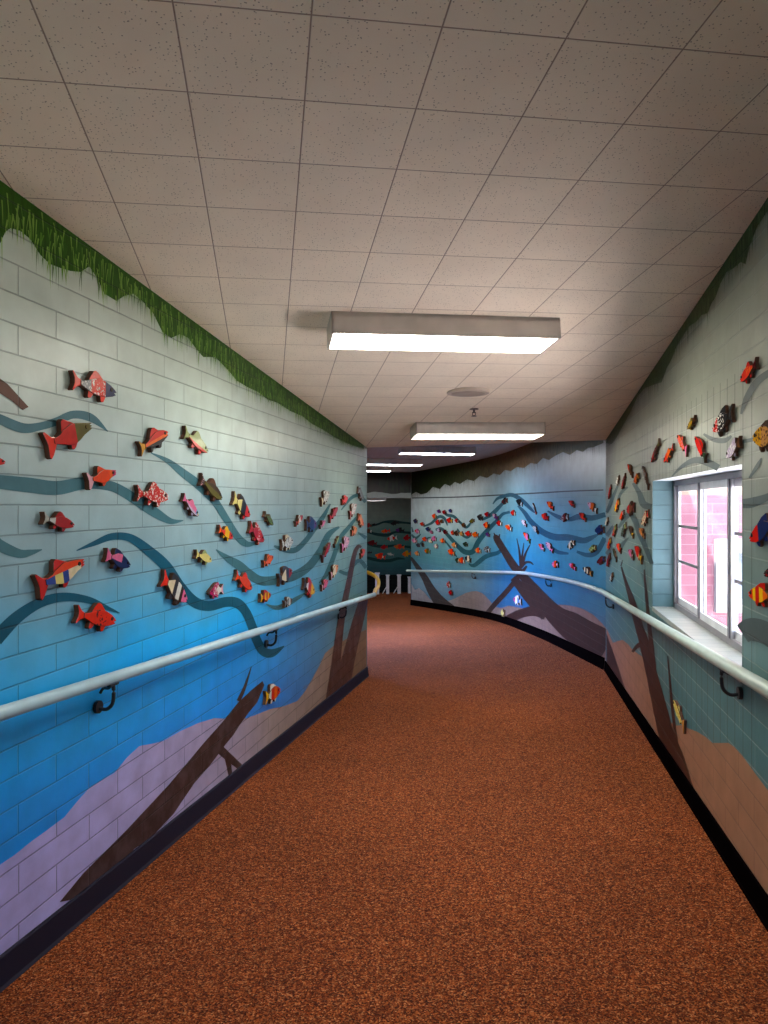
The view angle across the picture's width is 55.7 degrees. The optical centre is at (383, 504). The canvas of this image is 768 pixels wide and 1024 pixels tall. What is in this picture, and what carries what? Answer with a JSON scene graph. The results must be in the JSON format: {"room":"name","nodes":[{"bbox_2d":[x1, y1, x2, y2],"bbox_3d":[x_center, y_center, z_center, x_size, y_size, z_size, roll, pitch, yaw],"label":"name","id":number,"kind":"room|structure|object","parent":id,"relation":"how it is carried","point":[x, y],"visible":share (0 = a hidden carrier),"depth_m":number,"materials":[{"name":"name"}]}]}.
{"room":"school corridor","nodes":[
{"label":"school corridor","id":0,"kind":"room"},
{"bbox_2d":[0,180,367,954],"bbox_3d":[-1.574,0.314,3.625,2.804,3.512,11.650,0,0,0],"label":"wall","id":1,"kind":"structure","parent":0,"point":[81,789],"depth_m":3.19,"materials":[{"name":"paint"}]},
{"bbox_2d":[38,511,73,531],"bbox_3d":[-1.189,0.061,2.647,0.027,0.076,0.181,0,0,11],"label":"fish","id":2,"kind":"object","parent":1,"relation":"attached to","point":[57,519],"visible":1,"depth_m":2.64},
{"bbox_2d":[30,559,84,599],"bbox_3d":[-1.187,0.265,2.658,0.027,0.140,0.289,0,0,11],"label":"fish","id":3,"kind":"object","parent":1,"relation":"attached to","point":[60,572],"visible":1,"depth_m":2.63},
{"bbox_2d":[38,419,91,458],"bbox_3d":[-1.179,-0.243,2.702,0.027,0.158,0.294,0,0,11],"label":"fish","id":4,"kind":"object","parent":1,"relation":"attached to","point":[68,433],"visible":1,"depth_m":2.67},
{"bbox_2d":[68,370,115,401],"bbox_3d":[-1.146,-0.472,2.871,0.027,0.118,0.296,0,-2,11],"label":"fish","id":5,"kind":"object","parent":1,"relation":"attached to","point":[93,384],"visible":1,"depth_m":2.85},
{"bbox_2d":[71,603,115,631],"bbox_3d":[-1.144,0.443,2.879,0.027,0.128,0.276,0,0,11],"label":"fish","id":6,"kind":"object","parent":1,"relation":"attached to","point":[96,615],"visible":1,"depth_m":2.87},
{"bbox_2d":[82,466,115,489],"bbox_3d":[-1.137,-0.107,2.913,0.027,0.098,0.207,0,0,11],"label":"fish","id":7,"kind":"object","parent":1,"relation":"attached to","point":[100,475],"visible":1,"depth_m":2.89},
{"bbox_2d":[101,548,130,571],"bbox_3d":[-1.115,0.228,3.030,0.027,0.107,0.190,0,0,11],"label":"fish","id":8,"kind":"object","parent":1,"relation":"attached to","point":[117,560],"visible":1,"depth_m":3.01},
{"bbox_2d":[133,482,168,506],"bbox_3d":[-1.058,-0.048,3.317,0.027,0.117,0.289,0,0,11],"label":"fish","id":9,"kind":"object","parent":1,"relation":"attached to","point":[152,493],"visible":1,"depth_m":3.30},
{"bbox_2d":[135,428,167,456],"bbox_3d":[-1.057,-0.285,3.322,0.027,0.139,0.265,0,0,11],"label":"fish","id":10,"kind":"object","parent":1,"relation":"attached to","point":[154,437],"visible":1,"depth_m":3.30},
{"bbox_2d":[157,569,187,604],"bbox_3d":[-1.020,0.396,3.516,0.027,0.186,0.273,0,0,11],"label":"fish","id":11,"kind":"object","parent":1,"relation":"attached to","point":[175,591],"visible":1,"depth_m":3.51},
{"bbox_2d":[0,666,368,992],"bbox_3d":[-1.159,1.557,2.841,0.018,0.622,10.277,0,0,11],"label":"baseboard","id":12,"kind":"structure","parent":1,"relation":"attached to","point":[16,960],"depth_m":3.20,"materials":[{"name":"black rubber"}]},
{"bbox_2d":[179,493,198,516],"bbox_3d":[-0.987,0.000,3.684,0.027,0.120,0.177,0,0,11],"label":"fish","id":13,"kind":"object","parent":1,"relation":"attached to","point":[189,505],"visible":1,"depth_m":3.68},
{"bbox_2d":[0,570,379,720],"bbox_3d":[-1.035,0.713,3.252,0.348,0.673,11.030,0,0,9],"label":"handrail","id":14,"kind":"object","parent":1,"relation":"attached to","point":[12,709],"visible":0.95,"depth_m":3.04,"materials":[{"name":"white metal"}]},
{"bbox_2d":[180,425,207,454],"bbox_3d":[-0.974,-0.330,3.748,0.027,0.135,0.280,0,0,11],"label":"fish","id":15,"kind":"object","parent":1,"relation":"attached to","point":[194,439],"visible":1,"depth_m":3.74},
{"bbox_2d":[192,549,211,564],"bbox_3d":[-0.958,0.274,3.835,0.026,0.089,0.191,0,0,11],"label":"fish","id":16,"kind":"object","parent":1,"relation":"attached to","point":[202,556],"visible":1,"depth_m":3.82},
{"bbox_2d":[196,473,221,500],"bbox_3d":[-0.939,-0.095,3.929,0.027,0.150,0.284,0,0,11],"label":"fish","id":17,"kind":"object","parent":1,"relation":"attached to","point":[210,488],"visible":1,"depth_m":3.92},
{"bbox_2d":[206,582,223,598],"bbox_3d":[-0.927,0.469,3.992,0.026,0.085,0.187,0,0,11],"label":"fish","id":18,"kind":"object","parent":1,"relation":"attached to","point":[215,588],"visible":1,"depth_m":3.97},
{"bbox_2d":[215,525,232,540],"bbox_3d":[-0.903,0.157,4.116,0.026,0.096,0.198,0,0,11],"label":"fish","id":19,"kind":"object","parent":1,"relation":"attached to","point":[224,532],"visible":1,"depth_m":4.10},
{"bbox_2d":[229,491,249,518],"bbox_3d":[-0.857,0.003,4.346,0.027,0.168,0.276,0,0,11],"label":"fish","id":20,"kind":"object","parent":1,"relation":"attached to","point":[242,509],"visible":1,"depth_m":4.32},
{"bbox_2d":[232,569,251,591],"bbox_3d":[-0.851,0.455,4.381,0.027,0.152,0.271,0,0,11],"label":"fish","id":21,"kind":"object","parent":1,"relation":"attached to","point":[243,581],"visible":1,"depth_m":4.37},
{"bbox_2d":[246,521,263,544],"bbox_3d":[-0.810,0.175,4.591,0.027,0.158,0.264,0,0,11],"label":"fish","id":22,"kind":"object","parent":1,"relation":"attached to","point":[253,529],"visible":1,"depth_m":4.57},
{"bbox_2d":[258,590,270,602],"bbox_3d":[-0.779,0.595,4.748,0.026,0.084,0.184,0,-1,11],"label":"fish","id":23,"kind":"object","parent":1,"relation":"attached to","point":[263,597],"visible":1,"depth_m":4.72},
{"bbox_2d":[261,554,273,567],"bbox_3d":[-0.770,0.365,4.797,0.026,0.085,0.182,0,0,11],"label":"fish","id":24,"kind":"object","parent":1,"relation":"attached to","point":[268,558],"visible":1,"depth_m":4.78},
{"bbox_2d":[262,511,273,525],"bbox_3d":[-0.768,0.088,4.808,0.026,0.098,0.164,0,0,11],"label":"fish","id":25,"kind":"object","parent":1,"relation":"attached to","point":[267,517],"visible":1,"depth_m":4.79},
{"bbox_2d":[263,684,279,704],"bbox_3d":[-0.753,1.265,4.884,0.026,0.137,0.290,0,0,11],"label":"fish","id":26,"kind":"object","parent":1,"relation":"attached to","point":[273,691],"visible":1,"depth_m":4.84},
{"bbox_2d":[276,566,291,586],"bbox_3d":[-0.703,0.497,5.139,0.026,0.133,0.294,0,0,11],"label":"fish","id":27,"kind":"object","parent":1,"relation":"attached to","point":[285,572],"visible":1,"depth_m":5.10},
{"bbox_2d":[279,535,292,550],"bbox_3d":[-0.695,0.269,5.183,0.026,0.114,0.251,0,0,11],"label":"fish","id":28,"kind":"object","parent":1,"relation":"attached to","point":[287,541],"visible":1,"depth_m":5.15},
{"bbox_2d":[282,597,292,607],"bbox_3d":[-0.691,0.692,5.203,0.026,0.074,0.165,0,0,11],"label":"fish","id":29,"kind":"object","parent":1,"relation":"attached to","point":[287,601],"visible":1,"depth_m":5.17},
{"bbox_2d":[293,515,302,526],"bbox_3d":[-0.642,0.117,5.452,0.026,0.088,0.172,0,0,11],"label":"fish","id":30,"kind":"object","parent":1,"relation":"attached to","point":[299,518],"visible":1,"depth_m":5.43},
{"bbox_2d":[301,577,314,597],"bbox_3d":[-0.594,0.644,5.699,0.026,0.175,0.311,0,0,11],"label":"fish","id":31,"kind":"object","parent":1,"relation":"attached to","point":[307,585],"visible":1,"depth_m":5.67},
{"bbox_2d":[304,516,316,531],"bbox_3d":[-0.581,0.152,5.765,0.026,0.127,0.279,0,-1,11],"label":"fish","id":32,"kind":"object","parent":1,"relation":"attached to","point":[310,523],"visible":1,"depth_m":5.72},
{"bbox_2d":[318,520,324,528],"bbox_3d":[-0.519,0.163,6.083,0.026,0.071,0.137,0,0,11],"label":"fish","id":33,"kind":"object","parent":1,"relation":"attached to","point":[322,522],"visible":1,"depth_m":6.07},
{"bbox_2d":[320,579,327,591],"bbox_3d":[-0.506,0.675,6.147,0.026,0.094,0.196,0,0,11],"label":"fish","id":34,"kind":"object","parent":1,"relation":"attached to","point":[324,582],"visible":1,"depth_m":6.11},
{"bbox_2d":[319,490,329,506],"bbox_3d":[-0.503,-0.055,6.163,0.026,0.140,0.260,0,0,11],"label":"fish","id":35,"kind":"object","parent":1,"relation":"attached to","point":[325,494],"visible":1,"depth_m":6.13},
{"bbox_2d":[320,542,330,562],"bbox_3d":[-0.497,0.405,6.193,0.027,0.160,0.265,0,0,11],"label":"fish","id":36,"kind":"object","parent":1,"relation":"attached to","point":[327,546],"visible":1,"depth_m":6.17},
{"bbox_2d":[327,507,337,522],"bbox_3d":[-0.451,0.089,6.429,0.026,0.139,0.277,0,0,11],"label":"fish","id":37,"kind":"object","parent":1,"relation":"attached to","point":[334,510],"visible":1,"depth_m":6.40},
{"bbox_2d":[328,565,337,579],"bbox_3d":[-0.447,0.593,6.451,0.026,0.130,0.254,0,0,11],"label":"fish","id":38,"kind":"object","parent":1,"relation":"attached to","point":[334,568],"visible":1,"depth_m":6.41},
{"bbox_2d":[333,536,338,547],"bbox_3d":[-0.430,0.331,6.537,0.026,0.102,0.152,0,0,11],"label":"fish","id":39,"kind":"object","parent":1,"relation":"attached to","point":[336,539],"visible":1,"depth_m":6.52},
{"bbox_2d":[340,495,347,504],"bbox_3d":[-0.373,-0.045,6.827,0.026,0.097,0.203,0,0,11],"label":"fish","id":40,"kind":"object","parent":1,"relation":"attached to","point":[344,499],"visible":1,"depth_m":6.79},
{"bbox_2d":[340,536,349,552],"bbox_3d":[-0.369,0.369,6.852,0.026,0.148,0.297,0,0,11],"label":"fish","id":41,"kind":"object","parent":1,"relation":"attached to","point":[345,540],"visible":1,"depth_m":6.81},
{"bbox_2d":[348,503,356,518],"bbox_3d":[-0.311,0.062,7.147,0.026,0.156,0.288,0,0,11],"label":"fish","id":42,"kind":"object","parent":1,"relation":"attached to","point":[353,506],"visible":1,"depth_m":7.11},
{"bbox_2d":[350,526,356,535],"bbox_3d":[-0.299,0.257,7.206,0.026,0.099,0.214,0,0,11],"label":"fish","id":43,"kind":"object","parent":1,"relation":"attached to","point":[353,531],"visible":1,"depth_m":7.17},
{"bbox_2d":[356,486,363,500],"bbox_3d":[-0.245,-0.116,7.487,0.026,0.148,0.250,0,0,11],"label":"fish","id":44,"kind":"object","parent":1,"relation":"attached to","point":[359,492],"visible":1,"depth_m":7.46},
{"bbox_2d":[356,513,363,527],"bbox_3d":[-0.244,0.158,7.487,0.026,0.150,0.260,0,0,11],"label":"fish","id":45,"kind":"object","parent":1,"relation":"attached to","point":[359,519],"visible":1,"depth_m":7.45},
{"bbox_2d":[359,549,364,558],"bbox_3d":[-0.226,0.506,7.580,0.026,0.101,0.200,0,0,11],"label":"fish","id":46,"kind":"object","parent":1,"relation":"attached to","point":[362,551],"visible":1,"depth_m":7.54},
{"bbox_2d":[0,0,767,471],"bbox_3d":[-0.350,-0.868,9.850,7.900,1.289,24.300,0,0,0],"label":"ceiling","id":47,"kind":"structure","parent":0,"point":[266,169],"depth_m":2.38,"materials":[{"name":"tile"}]},
{"bbox_2d":[367,498,385,500],"bbox_3d":[-0.360,-0.167,19.000,0.800,0.112,0.290,0,0,-9],"label":"ceiling light","id":48,"kind":"object","parent":47,"relation":"attached to","point":[368,499],"visible":0.36,"depth_m":18.88,"materials":[{"name":"white plastic"}]},
{"bbox_2d":[367,466,391,471],"bbox_3d":[-0.462,-0.766,15.273,1.220,0.112,0.290,0,-2,-9],"label":"ceiling light","id":49,"kind":"object","parent":47,"relation":"attached to","point":[369,468],"visible":0.34,"depth_m":15.19,"materials":[{"name":"white plastic"}]},
{"bbox_2d":[367,458,422,465],"bbox_3d":[0.114,-0.811,13.786,1.220,0.112,0.290,0,-2,-9],"label":"ceiling light","id":50,"kind":"object","parent":47,"relation":"attached to","point":[370,461],"visible":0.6,"depth_m":13.67,"materials":[{"name":"white"}]},
{"bbox_2d":[367,464,420,465],"bbox_3d":[0.114,-0.763,13.784,1.194,0.010,0.264,0,-2,-9],"label":"diffuser","id":51,"kind":"object","parent":50,"relation":"attached to","point":[367,464],"depth_m":13.79,"materials":[{"name":"white plastic"}]},
{"bbox_2d":[398,446,475,455],"bbox_3d":[0.853,-0.874,11.697,1.220,0.112,0.290,0,-2,-9],"label":"ceiling light","id":52,"kind":"object","parent":47,"relation":"attached to","point":[405,450],"visible":0.92,"depth_m":11.58,"materials":[{"name":"white plastic"}]},
{"bbox_2d":[401,453,472,454],"bbox_3d":[0.853,-0.826,11.695,1.194,0.010,0.264,0,-2,-9],"label":"diffuser","id":53,"kind":"object","parent":52,"relation":"attached to","point":[401,453],"depth_m":11.69,"materials":[{"name":"white plastic"}]},
{"bbox_2d":[327,311,560,353],"bbox_3d":[0.314,-0.921,3.910,1.222,0.154,0.299,0,0,-9],"label":"ceiling light","id":54,"kind":"object","parent":47,"relation":"attached to","point":[346,330],"visible":1,"depth_m":3.81,"materials":[{"name":"white"}]},
{"bbox_2d":[330,333,555,352],"bbox_3d":[0.315,-0.873,3.906,1.194,0.010,0.264,-1,-5,-9],"label":"diffuser","id":55,"kind":"object","parent":54,"relation":"attached to","point":[414,342],"depth_m":3.89,"materials":[{"name":"white plastic"}]},
{"bbox_2d":[447,387,488,396],"bbox_3d":[0.633,-0.848,5.478,0.320,0.030,0.320,0,0,0],"label":"ceiling speaker","id":56,"kind":"object","parent":47,"relation":"attached to","point":[463,391],"visible":0.98,"depth_m":5.39},
{"bbox_2d":[451,391,484,396],"bbox_3d":[0.633,-0.836,5.478,0.250,0.006,0.250,0,0,0],"label":"grille","id":57,"kind":"object","parent":56,"relation":"attached to","point":[453,393],"depth_m":5.43,"materials":[{"name":"white metal"}]},
{"bbox_2d":[410,422,545,439],"bbox_3d":[0.870,-0.690,6.787,1.222,0.154,0.299,0,0,-9],"label":"ceiling light","id":58,"kind":"object","parent":47,"relation":"attached to","point":[418,430],"visible":1,"depth_m":6.68,"materials":[{"name":"white"}]},
{"bbox_2d":[413,434,540,438],"bbox_3d":[0.872,-0.642,6.783,1.194,0.010,0.264,-1,-5,-9],"label":"diffuser","id":59,"kind":"object","parent":58,"relation":"attached to","point":[415,436],"depth_m":6.77,"materials":[{"name":"white plastic"}]},
{"bbox_2d":[0,592,767,1023],"bbox_3d":[-0.500,2.021,9.850,7.600,1.498,24.300,0,0,0],"label":"floor","id":60,"kind":"structure","parent":0,"point":[483,829],"depth_m":3.06,"materials":[{"name":"carpet"}]},
{"bbox_2d":[382,575,389,593],"bbox_3d":[0.056,2.315,21.200,0.221,0.560,0.130,0,0,0],"label":"post","id":61,"kind":"object","parent":60,"relation":"on","point":[387,576],"visible":0.98,"depth_m":21.15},
{"bbox_2d":[394,574,400,593],"bbox_3d":[0.386,2.307,21.200,0.238,0.556,0.130,0,0,0],"label":"post","id":62,"kind":"object","parent":60,"relation":"on","point":[398,588],"visible":1,"depth_m":21.15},
{"bbox_2d":[407,577,410,592],"bbox_3d":[0.738,2.334,21.200,0.106,0.483,0.130,0,0,0],"label":"post","id":63,"kind":"object","parent":60,"relation":"on","point":[409,578],"visible":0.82,"depth_m":21.15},
{"bbox_2d":[367,498,410,592],"bbox_3d":[-0.500,1.258,21.799,7.400,3.016,0.002,0,0,0],"label":"wall","id":64,"kind":"structure","parent":0,"point":[381,513],"depth_m":21.80,"materials":[{"name":"paint"}]},
{"bbox_2d":[375,553,385,558],"bbox_3d":[-0.102,1.537,21.779,0.330,0.210,0.032,0,0,0],"label":"fish","id":65,"kind":"object","parent":64,"relation":"attached to","point":[380,555],"visible":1,"depth_m":21.77},
{"bbox_2d":[410,440,605,665],"bbox_3d":[1.820,0.651,12.581,2.426,3.412,9.958,0,0,0],"label":"wall","id":66,"kind":"structure","parent":0,"point":[538,473],"depth_m":11.44,"materials":[{"name":"paint"}]},
{"bbox_2d":[447,549,455,555],"bbox_3d":[1.393,0.973,15.028,0.026,0.146,0.332,0,0,-21],"label":"fish","id":67,"kind":"object","parent":66,"relation":"attached to","point":[450,551],"visible":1,"depth_m":15.00},
{"bbox_2d":[410,600,604,669],"bbox_3d":[1.796,2.003,12.509,0.621,0.705,9.375,0,0,-11],"label":"baseboard","id":68,"kind":"structure","parent":66,"relation":"attached to","point":[597,660],"depth_m":11.18,"materials":[{"name":"black rubber"}]},
{"bbox_2d":[513,595,521,604],"bbox_3d":[2.165,1.543,11.787,0.026,0.164,0.458,0,0,-5],"label":"fish","id":69,"kind":"object","parent":66,"relation":"attached to","point":[517,600],"visible":1,"depth_m":11.75},
{"bbox_2d":[523,532,530,543],"bbox_3d":[2.211,0.508,11.251,0.026,0.163,0.373,0,0,-5],"label":"fish","id":70,"kind":"object","parent":66,"relation":"attached to","point":[526,535],"visible":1,"depth_m":11.22},
{"bbox_2d":[541,513,548,520],"bbox_3d":[2.283,0.168,10.295,0.026,0.115,0.336,0,0,-3],"label":"fish","id":71,"kind":"object","parent":66,"relation":"attached to","point":[545,517],"visible":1,"depth_m":10.26},
{"bbox_2d":[546,542,553,552],"bbox_3d":[2.294,0.593,10.067,0.026,0.138,0.333,0,0,-3],"label":"fish","id":72,"kind":"object","parent":66,"relation":"attached to","point":[549,545],"visible":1,"depth_m":10.04},
{"bbox_2d":[547,501,554,510],"bbox_3d":[2.297,0.015,10.031,0.026,0.130,0.331,0,0,-3],"label":"fish","id":73,"kind":"object","parent":66,"relation":"attached to","point":[549,503],"visible":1,"depth_m":9.99},
{"bbox_2d":[552,561,558,567],"bbox_3d":[2.307,0.798,9.797,0.026,0.102,0.285,0,-1,-2],"label":"fish","id":74,"kind":"object","parent":66,"relation":"attached to","point":[555,564],"visible":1,"depth_m":9.76},
{"bbox_2d":[561,513,568,521],"bbox_3d":[2.325,0.161,9.352,0.026,0.119,0.306,0,0,-2],"label":"fish","id":75,"kind":"object","parent":66,"relation":"attached to","point":[565,516],"visible":1,"depth_m":9.31},
{"bbox_2d":[567,540,574,548],"bbox_3d":[2.334,0.495,9.070,0.026,0.125,0.301,0,0,-2],"label":"fish","id":76,"kind":"object","parent":66,"relation":"attached to","point":[572,542],"visible":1,"depth_m":9.03},
{"bbox_2d":[569,563,576,570],"bbox_3d":[2.336,0.763,8.998,0.026,0.088,0.265,0,0,-2],"label":"fish","id":77,"kind":"object","parent":66,"relation":"attached to","point":[572,565],"visible":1,"depth_m":8.97},
{"bbox_2d":[579,513,586,521],"bbox_3d":[2.348,0.145,8.585,0.026,0.110,0.256,0,0,-2],"label":"fish","id":78,"kind":"object","parent":66,"relation":"attached to","point":[582,515],"visible":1,"depth_m":8.54},
{"bbox_2d":[583,567,592,576],"bbox_3d":[2.353,0.763,8.402,0.026,0.101,0.329,0,0,-2],"label":"fish","id":79,"kind":"object","parent":66,"relation":"attached to","point":[587,571],"visible":1,"depth_m":8.36},
{"bbox_2d":[588,502,597,513],"bbox_3d":[2.358,0.034,8.219,0.026,0.128,0.326,0,0,-2],"label":"fish","id":80,"kind":"object","parent":66,"relation":"attached to","point":[591,505],"visible":1,"depth_m":8.19},
{"bbox_2d":[589,545,596,552],"bbox_3d":[2.358,0.495,8.216,0.026,0.097,0.244,0,0,-2],"label":"fish","id":81,"kind":"object","parent":66,"relation":"attached to","point":[592,548],"visible":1,"depth_m":8.19},
{"bbox_2d":[595,525,604,534],"bbox_3d":[2.365,0.273,7.976,0.026,0.115,0.286,0,0,-2],"label":"fish","id":82,"kind":"object","parent":66,"relation":"attached to","point":[599,529],"visible":1,"depth_m":7.94},
{"bbox_2d":[597,556,605,564],"bbox_3d":[2.367,0.604,7.924,0.026,0.105,0.255,0,0,-2],"label":"fish","id":83,"kind":"object","parent":66,"relation":"attached to","point":[601,559],"visible":1,"depth_m":7.89},
{"bbox_2d":[605,198,767,894],"bbox_3d":[1.521,0.138,2.837,0.185,3.304,10.292,0,0,11],"label":"wall","id":84,"kind":"structure","parent":0,"point":[722,752],"depth_m":3.54,"materials":[{"name":"paint"}]},
{"bbox_2d":[606,553,610,566],"bbox_3d":[2.300,0.561,7.447,0.019,0.160,0.314,0,0,11],"label":"fish","id":85,"kind":"object","parent":84,"relation":"attached to","point":[609,555],"visible":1,"depth_m":7.40},
{"bbox_2d":[607,537,611,548],"bbox_3d":[2.289,0.388,7.389,0.019,0.132,0.308,0,0,11],"label":"fish","id":86,"kind":"object","parent":84,"relation":"attached to","point":[610,538],"visible":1,"depth_m":7.34},
{"bbox_2d":[608,484,611,498],"bbox_3d":[2.279,-0.133,7.334,0.019,0.146,0.225,0,0,11],"label":"fish","id":87,"kind":"object","parent":84,"relation":"attached to","point":[610,488],"visible":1,"depth_m":7.30},
{"bbox_2d":[612,524,617,536],"bbox_3d":[2.205,0.242,6.951,0.019,0.130,0.291,0,0,11],"label":"fish","id":88,"kind":"object","parent":84,"relation":"attached to","point":[615,529],"visible":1,"depth_m":6.92},
{"bbox_2d":[614,498,619,511],"bbox_3d":[2.171,0.004,6.771,0.019,0.132,0.313,0,0,11],"label":"fish","id":89,"kind":"object","parent":84,"relation":"attached to","point":[617,504],"visible":1,"depth_m":6.73},
{"bbox_2d":[616,543,621,553],"bbox_3d":[2.145,0.394,6.637,0.019,0.089,0.272,0,0,11],"label":"fish","id":90,"kind":"object","parent":84,"relation":"attached to","point":[618,545],"visible":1,"depth_m":6.59},
{"bbox_2d":[619,510,624,520],"bbox_3d":[2.106,0.090,6.431,0.019,0.096,0.237,0,0,11],"label":"fish","id":91,"kind":"object","parent":84,"relation":"attached to","point":[622,514],"visible":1,"depth_m":6.40},
{"bbox_2d":[621,522,626,536],"bbox_3d":[2.085,0.213,6.324,0.019,0.137,0.295,0,0,11],"label":"fish","id":92,"kind":"object","parent":84,"relation":"attached to","point":[624,528],"visible":1,"depth_m":6.28},
{"bbox_2d":[621,473,626,488],"bbox_3d":[2.084,-0.207,6.319,0.019,0.135,0.228,0,0,11],"label":"fish","id":93,"kind":"object","parent":84,"relation":"attached to","point":[624,476],"visible":1,"depth_m":6.29},
{"bbox_2d":[627,464,633,477],"bbox_3d":[2.010,-0.278,5.934,0.019,0.126,0.257,0,0,11],"label":"fish","id":94,"kind":"object","parent":84,"relation":"attached to","point":[629,466],"visible":1,"depth_m":5.88},
{"bbox_2d":[626,501,635,515],"bbox_3d":[2.006,0.029,5.913,0.019,0.127,0.401,0,0,11],"label":"fish","id":95,"kind":"object","parent":84,"relation":"attached to","point":[630,509],"visible":1,"depth_m":5.86},
{"bbox_2d":[628,526,633,538],"bbox_3d":[2.002,0.220,5.888,0.019,0.099,0.222,0,0,11],"label":"fish","id":96,"kind":"object","parent":84,"relation":"attached to","point":[629,527],"visible":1,"depth_m":5.85},
{"bbox_2d":[628,549,633,559],"bbox_3d":[2.003,0.400,5.893,0.019,0.082,0.242,0,0,11],"label":"fish","id":97,"kind":"object","parent":84,"relation":"attached to","point":[630,551],"visible":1,"depth_m":5.85},
{"bbox_2d":[633,473,639,483],"bbox_3d":[1.947,-0.204,5.603,0.019,0.082,0.231,0,0,11],"label":"fish","id":98,"kind":"object","parent":84,"relation":"attached to","point":[637,477],"visible":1,"depth_m":5.57},
{"bbox_2d":[634,546,642,563],"bbox_3d":[1.930,0.377,5.511,0.019,0.124,0.331,0,0,11],"label":"fish","id":99,"kind":"object","parent":84,"relation":"attached to","point":[637,548],"visible":1,"depth_m":5.46},
{"bbox_2d":[639,528,645,538],"bbox_3d":[1.898,0.207,5.347,0.019,0.076,0.220,0,0,11],"label":"fish","id":100,"kind":"object","parent":84,"relation":"attached to","point":[641,530],"visible":1,"depth_m":5.31},
{"bbox_2d":[641,509,649,525],"bbox_3d":[1.871,0.091,5.204,0.019,0.125,0.306,0,0,11],"label":"fish","id":101,"kind":"object","parent":84,"relation":"attached to","point":[644,521],"visible":1,"depth_m":5.17},
{"bbox_2d":[642,466,649,489],"bbox_3d":[1.869,-0.194,5.195,0.020,0.180,0.265,0,0,11],"label":"fish","id":102,"kind":"object","parent":84,"relation":"attached to","point":[643,467],"visible":1,"depth_m":5.17},
{"bbox_2d":[651,438,660,461],"bbox_3d":[1.793,-0.360,4.799,0.020,0.140,0.281,0,0,11],"label":"fish","id":103,"kind":"object","parent":84,"relation":"attached to","point":[655,452],"visible":1,"depth_m":4.76},
{"bbox_2d":[663,443,675,462],"bbox_3d":[1.708,-0.309,4.359,0.020,0.102,0.284,0,0,11],"label":"fish","id":104,"kind":"object","parent":84,"relation":"attached to","point":[668,455],"visible":1,"depth_m":4.34},
{"bbox_2d":[673,700,686,733],"bbox_3d":[1.653,1.182,4.069,0.020,0.120,0.291,0,0,11],"label":"fish","id":105,"kind":"object","parent":84,"relation":"attached to","point":[678,708],"visible":1,"depth_m":4.05},
{"bbox_2d":[677,435,689,456],"bbox_3d":[1.636,-0.326,3.983,0.020,0.138,0.245,0,0,11],"label":"fish","id":106,"kind":"object","parent":84,"relation":"attached to","point":[681,439],"visible":1,"depth_m":3.96},
{"bbox_2d":[604,661,767,931],"bbox_3d":[1.415,1.479,2.807,0.018,0.614,10.192,0,0,11],"label":"baseboard","id":107,"kind":"structure","parent":84,"relation":"attached to","point":[751,888],"depth_m":3.49,"materials":[{"name":"black rubber"}]},
{"bbox_2d":[687,415,696,429],"bbox_3d":[1.596,-0.425,3.767,0.019,0.068,0.164,0,0,11],"label":"fish","id":108,"kind":"object","parent":84,"relation":"attached to","point":[691,424],"visible":1,"depth_m":3.75},
{"bbox_2d":[694,436,708,462],"bbox_3d":[1.558,-0.275,3.576,0.020,0.146,0.222,0,0,11],"label":"fish","id":109,"kind":"object","parent":84,"relation":"attached to","point":[700,444],"visible":1,"depth_m":3.55},
{"bbox_2d":[712,404,735,436],"bbox_3d":[1.482,-0.368,3.180,0.020,0.129,0.320,0,0,11],"label":"fish","id":110,"kind":"object","parent":84,"relation":"attached to","point":[725,416],"visible":1,"depth_m":3.15},
{"bbox_2d":[726,436,743,460],"bbox_3d":[1.451,-0.233,3.017,0.020,0.094,0.201,0,0,11],"label":"fish","id":111,"kind":"object","parent":84,"relation":"attached to","point":[736,444],"visible":1,"depth_m":3.00},
{"bbox_2d":[740,357,759,383],"bbox_3d":[1.412,-0.515,2.811,0.020,0.083,0.198,0,0,11],"label":"fish","id":112,"kind":"object","parent":84,"relation":"attached to","point":[748,373],"visible":1,"depth_m":2.80},
{"bbox_2d":[748,583,767,606],"bbox_3d":[1.384,0.329,2.666,0.020,0.097,0.282,0,0,11],"label":"fish","id":113,"kind":"object","parent":84,"relation":"attached to","point":[759,594],"visible":1,"depth_m":2.66},
{"bbox_2d":[749,513,767,546],"bbox_3d":[1.380,0.088,2.642,0.020,0.134,0.308,0,0,11],"label":"fish","id":114,"kind":"object","parent":84,"relation":"attached to","point":[759,534],"visible":1,"depth_m":2.65},
{"bbox_2d":[752,420,767,451],"bbox_3d":[1.375,-0.247,2.616,0.020,0.116,0.283,0,0,11],"label":"fish","id":115,"kind":"object","parent":84,"relation":"attached to","point":[760,437],"visible":1,"depth_m":2.64},
{"label":"outside","id":116,"kind":"structure","parent":0,"visible":0},
{"label":"ground","id":117,"kind":"structure","parent":116,"visible":0},
{"bbox_2d":[654,486,741,632],"bbox_3d":[5.400,0.214,9.415,4.600,4.600,0.370,0,0,0],"label":"brick building","id":118,"kind":"structure","parent":117,"relation":"on","point":[716,497],"depth_m":9.30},
{"bbox_3d":[-0.500,0.532,15.675,7.400,3.564,12.450,0,0,0],"label":"wall","id":119,"kind":"structure","parent":0,"visible":0},
{"bbox_2d":[367,472,410,497],"bbox_3d":[-1.450,-0.481,17.155,4.300,0.637,0.190,0,0,0],"label":"trim","id":120,"kind":"structure","parent":119,"relation":"attached to","point":[379,484],"depth_m":17.06,"materials":[{"name":"paint"}]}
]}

